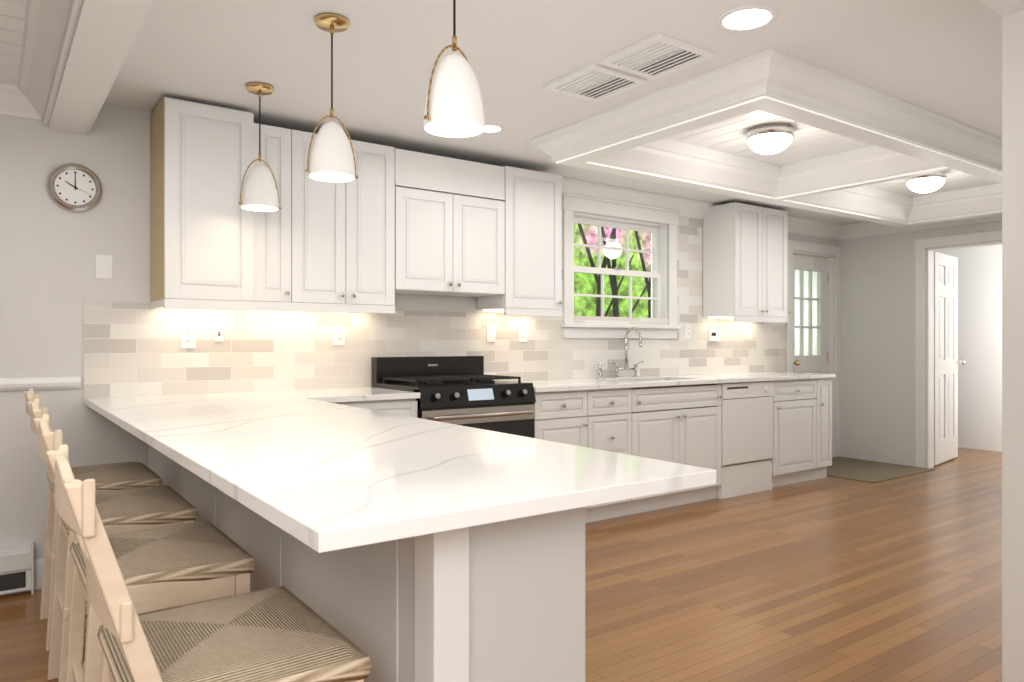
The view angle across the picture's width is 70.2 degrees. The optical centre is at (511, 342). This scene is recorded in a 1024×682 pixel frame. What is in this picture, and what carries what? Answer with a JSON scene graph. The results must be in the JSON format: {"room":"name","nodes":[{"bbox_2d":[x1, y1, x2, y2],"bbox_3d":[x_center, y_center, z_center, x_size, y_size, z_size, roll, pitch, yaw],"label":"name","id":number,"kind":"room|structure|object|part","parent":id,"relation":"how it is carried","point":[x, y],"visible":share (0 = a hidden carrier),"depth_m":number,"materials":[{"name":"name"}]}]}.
{"room":"kitchen","nodes":[
{"label":"kitchen","id":0,"kind":"room"},
{"bbox_2d":[0,104,837,558],"bbox_3d":[-0.687,-0.010,4.650,9.960,2.330,0.180,0,0,-36],"label":"wall","id":1,"kind":"structure","parent":0,"point":[50,282],"depth_m":3.48,"materials":[{"name":"white paint"}]},
{"bbox_2d":[0,542,33,594],"bbox_3d":[-3.193,1.042,2.684,2.395,0.225,0.087,0,0,-36],"label":"baseboard heater","id":2,"kind":"object","parent":1,"relation":"attached to","point":[16,568],"visible":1,"depth_m":3.32,"materials":[{"name":"white metal"}]},
{"bbox_2d":[0,377,80,595],"bbox_3d":[-3.295,0.659,2.649,2.988,0.992,0.026,0,0,-36],"label":"baseboard","id":3,"kind":"structure","parent":1,"relation":"attached to","point":[34,384],"depth_m":3.40,"materials":[{"name":"white wood"}]},
{"bbox_2d":[46,163,102,212],"bbox_3d":[-2.099,-0.747,3.504,0.234,0.234,0.032,0,0,-36],"label":"wall clock","id":4,"kind":"object","parent":1,"relation":"attached to","point":[73,187],"visible":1,"depth_m":3.50,"materials":[{"name":"silver metal"}]},
{"bbox_2d":[96,255,111,278],"bbox_3d":[-2.006,-0.374,3.586,0.070,0.115,0.009,0,0,-36],"label":"light switch","id":5,"kind":"object","parent":1,"relation":"attached to","point":[104,271],"depth_m":3.58,"materials":[{"name":"white plastic"}]},
{"bbox_2d":[150,97,254,310],"bbox_3d":[-1.559,-0.658,3.666,0.410,0.993,0.379,0,0,-36],"label":"upper cabinet","id":6,"kind":"object","parent":1,"relation":"attached to","point":[201,227],"visible":1,"depth_m":3.51,"materials":[{"name":"white wood"}]},
{"bbox_2d":[253,123,395,313],"bbox_3d":[-1.072,-0.639,4.025,0.793,0.947,0.364,0,0,-36],"label":"upper cabinet","id":7,"kind":"object","parent":1,"relation":"attached to","point":[321,246],"visible":0.88,"depth_m":3.89,"materials":[{"name":"white wood"}]},
{"bbox_2d":[84,210,784,397],"bbox_3d":[0.249,-0.394,5.207,5.730,1.322,0.008,0,0,-36],"label":"tile backsplash","id":8,"kind":"structure","parent":1,"relation":"attached to","point":[133,349],"depth_m":4.39,"materials":[{"name":"beige tile"}]},
{"bbox_2d":[181,326,195,347],"bbox_3d":[-1.688,-0.031,3.804,0.070,0.115,0.008,0,0,-36],"label":"outlet","id":9,"kind":"object","parent":8,"relation":"attached to","point":[188,333],"depth_m":3.80,"materials":[{"name":"white plastic"}]},
{"bbox_2d":[214,328,222,341],"bbox_3d":[-1.564,-0.045,3.892,0.045,0.075,0.009,0,0,-36],"label":"outlet","id":10,"kind":"object","parent":8,"relation":"attached to","point":[218,332],"depth_m":3.89,"materials":[{"name":"white plastic"}]},
{"bbox_2d":[333,325,344,344],"bbox_3d":[-1.017,-0.046,4.287,0.070,0.115,0.008,0,0,-36],"label":"outlet","id":11,"kind":"object","parent":8,"relation":"attached to","point":[338,331],"depth_m":4.28,"materials":[{"name":"white plastic"}]},
{"bbox_2d":[486,325,494,341],"bbox_3d":[-0.141,-0.065,4.916,0.070,0.115,0.009,0,0,-36],"label":"outlet","id":12,"kind":"object","parent":8,"relation":"attached to","point":[490,329],"depth_m":4.91,"materials":[{"name":"white plastic"}]},
{"bbox_2d":[519,325,526,341],"bbox_3d":[0.077,-0.065,5.073,0.070,0.115,0.008,0,0,-36],"label":"outlet","id":13,"kind":"object","parent":8,"relation":"attached to","point":[522,328],"depth_m":5.07,"materials":[{"name":"white plastic"}]},
{"bbox_2d":[685,325,690,338],"bbox_3d":[1.468,-0.095,6.073,0.070,0.115,0.008,0,0,-36],"label":"outlet","id":14,"kind":"object","parent":8,"relation":"attached to","point":[687,327],"depth_m":6.07,"materials":[{"name":"white plastic"}]},
{"bbox_2d":[708,330,720,340],"bbox_3d":[1.739,-0.066,6.261,0.140,0.100,0.018,0,0,-36],"label":"outlet","id":15,"kind":"object","parent":8,"relation":"attached to","point":[713,335],"depth_m":6.25,"materials":[{"name":"white plastic"}]},
{"bbox_2d":[746,327,751,339],"bbox_3d":[2.130,-0.085,6.548,0.070,0.115,0.008,0,0,-36],"label":"outlet","id":16,"kind":"object","parent":8,"relation":"attached to","point":[748,329],"depth_m":6.54,"materials":[{"name":"white plastic"}]},
{"bbox_2d":[395,148,504,296],"bbox_3d":[-0.438,-0.706,4.480,0.759,0.802,0.364,0,0,-36],"label":"upper cabinet","id":17,"kind":"object","parent":1,"relation":"attached to","point":[449,226],"visible":0.94,"depth_m":4.35,"materials":[{"name":"white wood"}]},
{"bbox_2d":[477,166,562,316],"bbox_3d":[0.059,-0.646,4.838,0.459,0.941,0.364,0,0,-36],"label":"upper cabinet","id":18,"kind":"object","parent":1,"relation":"attached to","point":[533,242],"visible":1,"depth_m":4.71,"materials":[{"name":"white wood"}]},
{"bbox_2d":[483,310,503,311],"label":"under-cabinet light","id":19,"kind":"object","parent":18,"relation":"attached to","point":[483,310],"depth_m":4.84,"materials":[{"name":"white plastic"}]},
{"bbox_2d":[561,193,681,338],"bbox_3d":[0.833,-0.560,5.671,1.240,1.050,0.175,0,0,-36],"label":"window","id":20,"kind":"structure","parent":1,"relation":"in","point":[591,206],"depth_m":5.67,"materials":[{"name":"white wood"}]},
{"bbox_3d":[0.811,-0.547,5.702,0.988,0.803,0.080,0,0,-36],"label":"window sash","id":21,"kind":"part","parent":20,"relation":"part of","materials":[{"name":"white wood"}]},
{"bbox_2d":[562,177,841,239],"bbox_3d":[1.764,-1.112,6.235,3.910,0.124,0.105,0,0,-36],"label":"crown molding","id":22,"kind":"structure","parent":1,"relation":"attached to","point":[686,207],"depth_m":5.84,"materials":[{"name":"white wood"}]},
{"bbox_2d":[703,202,790,322],"bbox_3d":[2.103,-0.660,6.307,0.929,0.969,0.364,0,0,-36],"label":"upper cabinet","id":23,"kind":"object","parent":1,"relation":"attached to","point":[745,262],"visible":1,"depth_m":6.08,"materials":[{"name":"white wood"}]},
{"bbox_2d":[708,317,733,318],"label":"under-cabinet light","id":24,"kind":"object","parent":23,"relation":"attached to","point":[708,317],"depth_m":6.22,"materials":[{"name":"white plastic"}]},
{"bbox_2d":[793,255,827,373],"bbox_3d":[2.951,0.143,7.197,0.710,2.000,0.137,0,0,-36],"label":"entry door","id":25,"kind":"structure","parent":1,"relation":"in","point":[808,363],"depth_m":7.27,"materials":[{"name":"white wood"}]},
{"bbox_2d":[786,240,839,456],"bbox_3d":[2.916,0.090,7.228,0.920,2.130,0.198,0,0,-36],"label":"door frame","id":26,"kind":"structure","parent":1,"relation":"attached to","point":[798,246],"depth_m":7.37,"materials":[{"name":"white wood"}]},
{"bbox_2d":[0,447,1001,681],"bbox_3d":[2.276,1.185,2.789,12.600,0.060,8.100,0,0,-36],"label":"floor","id":27,"kind":"structure","parent":0,"point":[830,579],"depth_m":3.42,"materials":[{"name":"brown wood"}]},
{"bbox_2d":[23,389,162,650],"bbox_3d":[-1.726,0.672,2.992,0.454,0.965,0.457,0,0,-36],"label":"stool","id":28,"kind":"object","parent":27,"relation":"on","point":[119,476],"visible":0.31,"depth_m":2.93,"materials":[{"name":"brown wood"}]},
{"bbox_3d":[-1.692,0.550,3.016,0.371,0.064,0.457,0,0,-36],"label":"seat","id":29,"kind":"part","parent":28,"relation":"part of","materials":[{"name":"beige wicker"}]},
{"bbox_2d":[27,399,197,681],"bbox_3d":[-1.349,0.672,2.450,0.454,0.965,0.457,0,0,-36],"label":"stool","id":30,"kind":"object","parent":27,"relation":"on","point":[132,509],"visible":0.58,"depth_m":2.37,"materials":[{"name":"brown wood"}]},
{"bbox_3d":[-1.315,0.550,2.475,0.371,0.064,0.457,0,0,-36],"label":"seat","id":31,"kind":"part","parent":30,"relation":"part of","materials":[{"name":"beige wicker"}]},
{"bbox_2d":[33,414,255,681],"bbox_3d":[-0.966,0.672,1.900,0.454,0.965,0.457,0,0,-36],"label":"stool","id":32,"kind":"object","parent":27,"relation":"on","point":[166,567],"visible":0.65,"depth_m":1.81,"materials":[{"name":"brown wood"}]},
{"bbox_3d":[-0.932,0.550,1.925,0.371,0.064,0.457,0,0,-36],"label":"seat","id":33,"kind":"part","parent":32,"relation":"part of","materials":[{"name":"beige wicker"}]},
{"bbox_2d":[147,444,174,490],"bbox_3d":[-1.470,0.726,3.489,0.389,0.858,0.768,0,0,-36],"label":"base cabinet","id":34,"kind":"object","parent":27,"relation":"on","point":[160,464],"depth_m":3.36,"materials":[{"name":"grey paint"}]},
{"bbox_2d":[175,462,210,607],"bbox_3d":[-1.053,0.726,2.909,0.389,0.858,0.660,0,0,-36],"label":"base cabinet","id":35,"kind":"object","parent":27,"relation":"on","point":[188,485],"depth_m":2.81,"materials":[{"name":"grey paint"}]},
{"bbox_2d":[46,444,371,681],"bbox_3d":[-0.560,0.672,1.318,0.454,0.965,0.457,0,0,-36],"label":"stool","id":36,"kind":"object","parent":27,"relation":"on","point":[279,634],"visible":1,"depth_m":1.23,"materials":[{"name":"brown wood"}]},
{"bbox_3d":[-0.526,0.550,1.342,0.371,0.064,0.457,0,0,-36],"label":"seat","id":37,"kind":"part","parent":36,"relation":"part of","materials":[{"name":"beige wicker"}]},
{"bbox_2d":[211,485,274,599],"bbox_3d":[-0.657,0.726,2.357,0.389,0.858,0.700,0,0,-36],"label":"base cabinet","id":38,"kind":"object","parent":27,"relation":"on","point":[252,532],"depth_m":2.22,"materials":[{"name":"grey paint"}]},
{"bbox_2d":[335,399,416,417],"bbox_3d":[-0.913,0.726,3.966,0.594,0.858,0.643,0,0,-36],"label":"base cabinet","id":39,"kind":"object","parent":27,"relation":"on","point":[406,407],"visible":0.08,"depth_m":3.82,"materials":[{"name":"white wood"}]},
{"bbox_2d":[276,387,419,400],"bbox_3d":[-0.928,0.280,3.963,0.626,0.030,0.636,0,0,-36],"label":"countertop","id":40,"kind":"structure","parent":39,"relation":"on","point":[356,393],"depth_m":3.85,"materials":[{"name":"stone"}]},
{"bbox_2d":[275,507,584,681],"bbox_3d":[-0.217,0.726,1.743,0.391,0.858,0.810,0,0,-36],"label":"base cabinet","id":41,"kind":"object","parent":27,"relation":"on","point":[502,601],"depth_m":1.46,"materials":[{"name":"grey paint"}]},
{"bbox_2d":[84,390,715,552],"bbox_3d":[-0.822,0.280,2.527,0.862,0.030,3.090,0,0,-36],"label":"countertop","id":42,"kind":"structure","parent":41,"relation":"on","point":[319,470],"depth_m":1.56,"materials":[{"name":"stone"}]},
{"bbox_2d":[371,356,535,437],"bbox_3d":[-0.340,0.620,4.347,0.766,1.070,0.677,0,0,-36],"label":"range","id":43,"kind":"object","parent":27,"relation":"on","point":[462,391],"visible":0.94,"depth_m":4.23,"materials":[{"name":"black metal"}]},
{"bbox_2d":[533,390,587,508],"bbox_3d":[0.140,0.726,4.723,0.423,0.858,0.643,0,0,-36],"label":"base cabinet","id":44,"kind":"object","parent":27,"relation":"on","point":[560,417],"visible":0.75,"depth_m":4.49,"materials":[{"name":"white wood"}]},
{"bbox_2d":[515,372,835,412],"bbox_3d":[1.268,0.381,5.540,3.226,0.232,0.636,0,0,-36],"label":"countertop","id":45,"kind":"structure","parent":44,"relation":"on","point":[645,382],"depth_m":5.28,"materials":[{"name":"stone"}]},
{"bbox_2d":[597,327,643,378],"bbox_3d":[0.865,0.072,5.477,0.468,0.386,0.190,0,0,-36],"label":"faucet","id":46,"kind":"object","parent":45,"relation":"on","point":[600,375],"visible":1,"depth_m":5.52,"materials":[{"name":"silver metal"}]},
{"bbox_2d":[585,388,631,522],"bbox_3d":[0.471,0.726,4.961,0.387,0.858,0.643,0,0,-36],"label":"base cabinet","id":47,"kind":"object","parent":27,"relation":"on","point":[609,420],"visible":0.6,"depth_m":4.74,"materials":[{"name":"white wood"}]},
{"bbox_2d":[626,383,721,514],"bbox_3d":[1.005,0.726,5.345,0.922,0.858,0.643,0,0,-36],"label":"base cabinet","id":48,"kind":"object","parent":27,"relation":"on","point":[692,436],"visible":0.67,"depth_m":5.12,"materials":[{"name":"white wood"}]},
{"bbox_2d":[716,381,773,498],"bbox_3d":[1.634,0.727,5.806,0.626,0.856,0.628,0,0,-36],"label":"dishwasher","id":49,"kind":"object","parent":27,"relation":"on","point":[746,435],"visible":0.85,"depth_m":5.55,"materials":[{"name":"white metal"}]},
{"bbox_2d":[771,379,816,486],"bbox_3d":[2.141,0.726,6.161,0.600,0.858,0.643,0,0,-36],"label":"base cabinet","id":50,"kind":"object","parent":27,"relation":"on","point":[794,459],"visible":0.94,"depth_m":5.92,"materials":[{"name":"white wood"}]},
{"bbox_2d":[811,378,831,479],"bbox_3d":[2.480,0.726,6.404,0.229,0.858,0.643,0,0,-36],"label":"base cabinet","id":51,"kind":"object","parent":27,"relation":"on","point":[824,423],"visible":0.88,"depth_m":6.17,"materials":[{"name":"white wood"}]},
{"bbox_2d":[104,0,1001,224],"bbox_3d":[2.276,-1.300,2.789,12.600,0.250,8.100,0,0,-36],"label":"ceiling","id":52,"kind":"structure","parent":0,"point":[943,57],"depth_m":2.98,"materials":[{"name":"white paint"}]},
{"bbox_2d":[0,0,72,119],"bbox_3d":[-1.294,-1.112,-0.267,2.835,0.124,7.096,0,0,-36],"label":"ceiling","id":53,"kind":"structure","parent":52,"relation":"attached to","point":[32,32],"depth_m":2.81,"materials":[{"name":"white paint"}]},
{"bbox_2d":[43,0,152,134],"bbox_3d":[-0.094,-1.093,0.655,0.190,0.165,6.999,0,0,-36],"label":"ceiling beam","id":54,"kind":"structure","parent":52,"relation":"attached to","point":[99,37],"depth_m":2.59,"materials":[{"name":"white paint"}]},
{"bbox_2d":[238,82,280,211],"bbox_3d":[-1.155,-0.895,3.341,0.193,0.558,0.165,0,0,-36],"label":"pendant light","id":55,"kind":"object","parent":52,"relation":"hanging from","point":[259,191],"visible":1,"depth_m":3.30,"materials":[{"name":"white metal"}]},
{"bbox_2d":[305,13,357,181],"bbox_3d":[-0.655,-0.888,2.653,0.193,0.572,0.165,0,0,-36],"label":"pendant light","id":56,"kind":"object","parent":52,"relation":"hanging from","point":[332,157],"visible":1,"depth_m":2.61,"materials":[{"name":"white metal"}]},
{"bbox_2d":[424,0,484,137],"bbox_3d":[-0.155,-0.875,1.966,0.193,0.598,0.165,0,0,-36],"label":"pendant light","id":57,"kind":"object","parent":52,"relation":"hanging from","point":[454,107],"visible":1,"depth_m":1.91,"materials":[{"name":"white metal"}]},
{"bbox_2d":[483,124,504,132],"bbox_3d":[-0.121,-1.171,3.984,0.163,0.006,0.163,0,0,9],"label":"recessed light","id":58,"kind":"object","parent":52,"relation":"in","point":[489,128],"depth_m":3.98,"materials":[{"name":"white"}]},
{"bbox_2d":[543,64,642,101],"bbox_3d":[0.373,-1.168,3.288,0.330,0.014,0.330,0,0,-36],"label":"ceiling vent","id":59,"kind":"object","parent":52,"relation":"in","point":[587,83],"depth_m":3.29,"materials":[{"name":"white metal"}]},
{"bbox_2d":[591,33,714,83],"bbox_3d":[0.592,-1.168,2.989,0.330,0.014,0.330,0,0,-36],"label":"ceiling vent","id":60,"kind":"object","parent":52,"relation":"in","point":[657,56],"depth_m":2.99,"materials":[{"name":"white metal"}]},
{"bbox_2d":[716,5,777,31],"bbox_3d":[0.849,-1.171,2.637,0.213,0.006,0.213,0,0,9],"label":"recessed light","id":61,"kind":"object","parent":52,"relation":"in","point":[746,18],"depth_m":2.63,"materials":[{"name":"white"}]},
{"bbox_2d":[532,48,1001,226],"bbox_3d":[2.246,-1.135,4.750,4.120,0.219,1.580,0,0,-36],"label":"ceiling","id":62,"kind":"structure","parent":52,"relation":"attached to","point":[856,150],"depth_m":4.18,"materials":[{"name":"white paint"}]},
{"bbox_2d":[746,123,793,153],"bbox_3d":[1.487,-1.163,4.205,0.259,0.140,0.259,0,0,-42],"label":"light fixture","id":63,"kind":"object","parent":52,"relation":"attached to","point":[771,138],"depth_m":4.12,"materials":[{"name":"white glass"}]},
{"bbox_2d":[905,171,946,192],"bbox_3d":[3.005,-1.163,5.296,0.259,0.140,0.259,0,0,-42],"label":"light fixture","id":64,"kind":"object","parent":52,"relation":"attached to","point":[931,182],"depth_m":5.22,"materials":[{"name":"white glass"}]},
{"bbox_2d":[978,0,1023,14],"bbox_3d":[0.735,-1.142,1.713,2.386,0.064,0.150,0,0,-36],"label":"header beam","id":65,"kind":"structure","parent":52,"relation":"attached to","point":[1002,7],"depth_m":2.40,"materials":[{"name":"white"}]},
{"bbox_2d":[795,270,816,355],"bbox_3d":[3.155,-0.010,7.842,0.005,2.330,0.520,0,0,-36],"label":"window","id":66,"kind":"structure","parent":0,"point":[797,274],"depth_m":7.84,"materials":[{"name":"white"}]},
{"bbox_2d":[827,456,934,482],"bbox_3d":[3.145,1.152,6.695,1.070,0.006,0.930,0,0,-36],"label":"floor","id":67,"kind":"structure","parent":0,"point":[860,470],"depth_m":6.57,"materials":[{"name":"brown"}]},
{"bbox_2d":[838,220,1001,466],"bbox_3d":[4.299,-0.010,6.152,0.110,2.330,3.200,0,0,-36],"label":"wall","id":68,"kind":"structure","parent":0,"point":[877,348],"depth_m":7.07,"materials":[{"name":"white paint"}]},
{"bbox_2d":[842,214,1001,238],"bbox_3d":[4.199,-1.112,6.105,0.105,0.124,2.940,0,0,-36],"label":"crown molding","id":69,"kind":"structure","parent":68,"relation":"attached to","point":[864,229],"depth_m":6.96,"materials":[{"name":"white wood"}]},
{"bbox_2d":[934,251,965,464],"bbox_3d":[4.183,0.143,7.111,0.751,2.000,0.227,0,0,-36],"label":"door","id":70,"kind":"structure","parent":68,"relation":"in","point":[946,361],"depth_m":7.04,"materials":[{"name":"white wood"}]},
{"bbox_2d":[915,230,1001,467],"bbox_3d":[4.099,0.095,6.430,0.147,2.120,0.985,0,0,-36],"label":"door frame","id":71,"kind":"structure","parent":68,"relation":"attached to","point":[924,353],"depth_m":6.73,"materials":[{"name":"white wood"}]},
{"bbox_2d":[936,244,1001,451],"bbox_3d":[5.799,-0.010,7.783,1.050,2.330,4.100,0,0,-36],"label":"wall","id":72,"kind":"structure","parent":0,"point":[980,346],"depth_m":7.89,"materials":[{"name":"white"}]},
{"bbox_2d":[1002,8,1023,681],"bbox_3d":[4.636,-0.010,2.054,4.345,2.330,4.150,0,0,-36],"label":"wall","id":73,"kind":"structure","parent":0,"point":[1012,346],"depth_m":2.44,"materials":[{"name":"white paint"}]},
{"label":"outside","id":74,"kind":"structure","parent":0,"visible":0},
{"bbox_2d":[574,223,650,317],"bbox_3d":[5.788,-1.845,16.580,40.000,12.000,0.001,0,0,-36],"label":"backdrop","id":75,"kind":"structure","parent":74,"point":[607,285],"depth_m":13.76,"materials":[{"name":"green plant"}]},
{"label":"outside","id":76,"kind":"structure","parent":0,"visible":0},
{"bbox_2d":[578,224,643,316],"bbox_3d":[1.363,-0.597,11.553,1.872,5.511,0.140,0,0,-36],"label":"trunk","id":77,"kind":"object","parent":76,"point":[615,305],"depth_m":11.84,"materials":[{"name":"brown plant"}]},
{"bbox_2d":[644,262,650,317],"bbox_3d":[1.983,-0.592,12.617,1.720,5.505,0.140,0,0,-39],"label":"trunk","id":78,"kind":"object","parent":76,"point":[648,282],"depth_m":13.34,"materials":[{"name":"brown plant"}]}
]}

